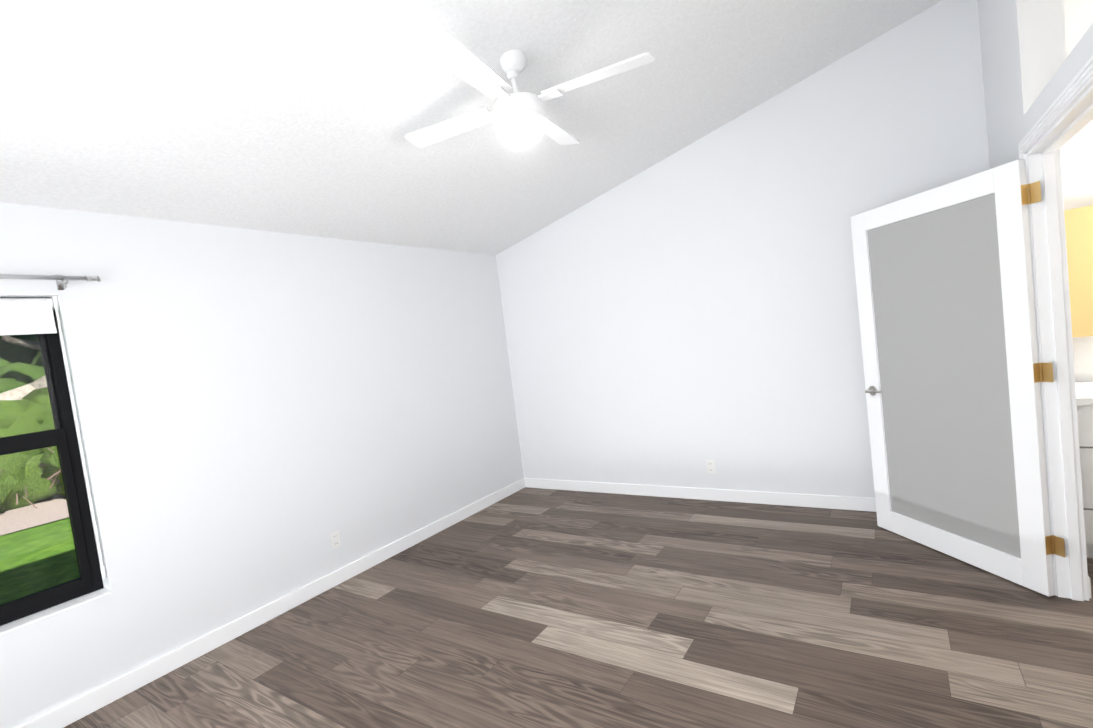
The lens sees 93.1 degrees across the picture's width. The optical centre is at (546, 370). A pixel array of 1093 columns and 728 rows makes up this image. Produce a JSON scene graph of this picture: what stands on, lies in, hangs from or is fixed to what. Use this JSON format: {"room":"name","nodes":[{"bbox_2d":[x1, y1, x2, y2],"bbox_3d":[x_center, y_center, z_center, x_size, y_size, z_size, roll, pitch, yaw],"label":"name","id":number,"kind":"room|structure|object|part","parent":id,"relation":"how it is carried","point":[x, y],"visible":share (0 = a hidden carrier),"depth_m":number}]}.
{"room":"empty bedroom","nodes":[
{"label":"empty bedroom","id":0,"kind":"room"},
{"bbox_2d":[0,202,523,727],"bbox_3d":[-1.977,0.265,3.195,0.200,2.620,5.890,-5,4,34],"label":"wall","id":1,"kind":"structure","parent":0,"point":[262,414],"depth_m":3.16},
{"bbox_2d":[0,274,100,289],"bbox_3d":[-2.802,-0.331,1.780,0.100,0.075,1.984,-5,4,34],"label":"curtain rod","id":2,"kind":"object","parent":1,"relation":"attached to","point":[61,280],"visible":1,"depth_m":2.45},
{"bbox_2d":[0,310,110,635],"bbox_3d":[-2.716,0.463,2.045,0.165,1.500,1.350,-5,4,34],"label":"window","id":3,"kind":"structure","parent":1,"relation":"in","point":[62,436],"depth_m":2.57},
{"bbox_2d":[0,296,105,578],"bbox_3d":[-2.692,0.422,2.024,0.072,1.418,1.346,-5,4,34],"label":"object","id":4,"kind":"object","parent":3,"relation":"attached to","point":[23,316],"visible":0.98,"depth_m":2.47},
{"bbox_2d":[17,478,524,727],"bbox_3d":[-1.734,1.506,3.207,0.014,0.100,5.490,-5,4,34],"label":"baseboard","id":5,"kind":"structure","parent":1,"relation":"attached to","point":[72,711],"depth_m":3.05},
{"bbox_2d":[330,530,340,549],"bbox_3d":[-1.480,1.190,3.629,0.008,0.115,0.070,-5,4,34],"label":"outlet","id":6,"kind":"object","parent":1,"relation":"attached to","point":[335,539],"visible":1,"depth_m":3.62},
{"bbox_2d":[0,0,941,254],"bbox_3d":[0.622,-1.854,1.175,7.050,1.614,5.890,-5,4,34],"label":"ceiling","id":7,"kind":"structure","parent":0,"point":[302,117],"depth_m":2.57},
{"bbox_2d":[405,31,654,147],"bbox_3d":[-0.146,-1.350,2.510,1.329,0.341,1.329,-6,4,25],"label":"fan","id":8,"kind":"object","parent":7,"relation":"hanging from","point":[450,52],"depth_m":2.40},
{"bbox_3d":[-0.479,-1.259,2.684,0.565,0.034,0.134,-6,4,25],"label":"fan blade","id":9,"kind":"part","parent":8,"relation":"part of"},
{"bbox_2d":[497,117,543,144],"bbox_3d":[-0.120,-1.145,2.521,0.232,0.072,0.232,-5,4,34],"label":"dome","id":10,"kind":"object","parent":8,"relation":"attached to","point":[521,131],"visible":1,"depth_m":2.46},
{"bbox_3d":[0.029,-1.331,2.854,0.134,0.034,0.565,-6,4,25],"label":"fan blade","id":11,"kind":"part","parent":8,"relation":"part of"},
{"bbox_3d":[0.202,-1.323,2.342,0.565,0.034,0.134,-6,4,25],"label":"fan blade","id":12,"kind":"part","parent":8,"relation":"part of"},
{"bbox_2d":[64,487,1092,727],"bbox_3d":[1.027,1.422,1.364,7.050,0.200,5.890,-5,4,34],"label":"floor","id":13,"kind":"structure","parent":0,"point":[526,607],"depth_m":2.57},
{"bbox_2d":[1075,382,1092,557],"bbox_3d":[3.438,0.507,2.599,1.335,0.880,0.555,-5,4,34],"label":"vanity cabinet","id":14,"kind":"object","parent":13,"relation":"on","point":[1084,395],"depth_m":2.70},
{"bbox_2d":[496,0,1092,497],"bbox_3d":[2.393,-1.169,3.533,6.850,4.350,0.200,-5,4,34],"label":"wall","id":15,"kind":"structure","parent":0,"point":[680,316],"depth_m":4.04},
{"bbox_2d":[524,478,875,511],"bbox_3d":[1.376,1.053,4.389,3.900,0.100,0.014,-5,4,34],"label":"baseboard","id":16,"kind":"structure","parent":15,"relation":"attached to","point":[823,501],"depth_m":4.34},
{"bbox_2d":[706,460,715,473],"bbox_3d":[1.381,0.814,4.356,0.070,0.115,0.008,-5,4,34],"label":"outlet","id":17,"kind":"object","parent":15,"relation":"attached to","point":[710,465],"visible":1,"depth_m":4.35},
{"bbox_2d":[1064,205,1092,336],"bbox_3d":[3.112,-0.561,2.922,0.565,0.720,0.159,-5,4,34],"label":"upper cabinet","id":18,"kind":"object","parent":15,"relation":"attached to","point":[1079,231],"visible":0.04,"depth_m":2.90},
{"bbox_2d":[1088,576,1090,597],"bbox_3d":[3.900,0.872,2.100,2.645,0.100,0.990,-5,4,34],"label":"baseboard","id":19,"kind":"structure","parent":15,"relation":"attached to","point":[1089,583],"depth_m":2.42},
{"bbox_2d":[978,0,1092,168],"bbox_3d":[1.286,-0.878,0.871,0.150,4.350,5.490,-5,4,34],"label":"wall","id":20,"kind":"structure","parent":0,"point":[1031,69],"depth_m":2.36},
{"bbox_2d":[850,159,1064,596],"bbox_3d":[2.205,0.042,2.888,0.045,2.055,1.070,-8,3,-9],"label":"door leaf","id":21,"kind":"structure","parent":20,"relation":"in","point":[1031,568],"depth_m":2.50},
{"bbox_2d":[865,193,1020,557],"bbox_3d":[2.189,0.030,2.949,0.144,1.815,0.876,-8,3,-9],"label":"glass panel","id":22,"kind":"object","parent":21,"relation":"attached to","point":[938,305],"depth_m":2.84},
{"bbox_3d":[2.287,0.015,2.384,0.044,1.735,0.051,-8,3,-10],"label":"door hinges","id":23,"kind":"part","parent":21,"relation":"part of"},
{"bbox_2d":[1018,56,1092,600],"bbox_3d":[2.061,0.073,1.957,0.126,2.152,1.183,-5,4,34],"label":"door frame","id":24,"kind":"structure","parent":20,"relation":"attached to","point":[1066,116],"depth_m":2.37},
{"label":"outside","id":25,"kind":"structure","parent":0,"visible":0},
{"bbox_2d":[0,517,79,604],"bbox_3d":[-27.731,3.784,24.221,66.350,0.001,110.000,-5,4,34],"label":"grass","id":26,"kind":"structure","parent":25,"point":[22,554],"depth_m":5.78},
{"bbox_2d":[1,335,40,350],"bbox_3d":[-9.485,0.446,11.047,2.834,3.682,0.675,-9,4,-35],"label":"trunk","id":27,"kind":"object","parent":26,"relation":"on","point":[22,342],"depth_m":10.11},
{"bbox_2d":[0,334,44,392],"bbox_3d":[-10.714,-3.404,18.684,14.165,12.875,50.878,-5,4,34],"label":"canopy","id":28,"kind":"object","parent":27,"relation":"attached to","point":[14,352],"depth_m":11.77},
{"bbox_2d":[0,375,46,399],"bbox_3d":[-10.328,-0.053,10.960,0.849,5.216,8.167,-4,4,39],"label":"limb","id":29,"kind":"object","parent":27,"relation":"attached to","point":[27,390],"depth_m":10.28},
{"bbox_2d":[0,494,68,534],"bbox_3d":[-7.541,2.051,10.585,4.200,0.001,50.000,-5,4,34],"label":"mulch","id":30,"kind":"object","parent":26,"relation":"on","point":[16,521],"depth_m":8.03},
{"bbox_2d":[0,387,64,512],"bbox_3d":[-6.946,0.932,12.428,2.773,2.548,39.687,-5,4,34],"label":"hedge","id":31,"kind":"object","parent":30,"relation":"on","point":[19,421],"depth_m":8.84},
{"bbox_2d":[0,447,60,508],"bbox_3d":[-7.274,1.438,10.229,0.933,1.243,14.102,-5,4,34],"label":"twigs","id":32,"kind":"object","parent":31,"relation":"attached to","point":[48,479],"depth_m":8.62}
]}

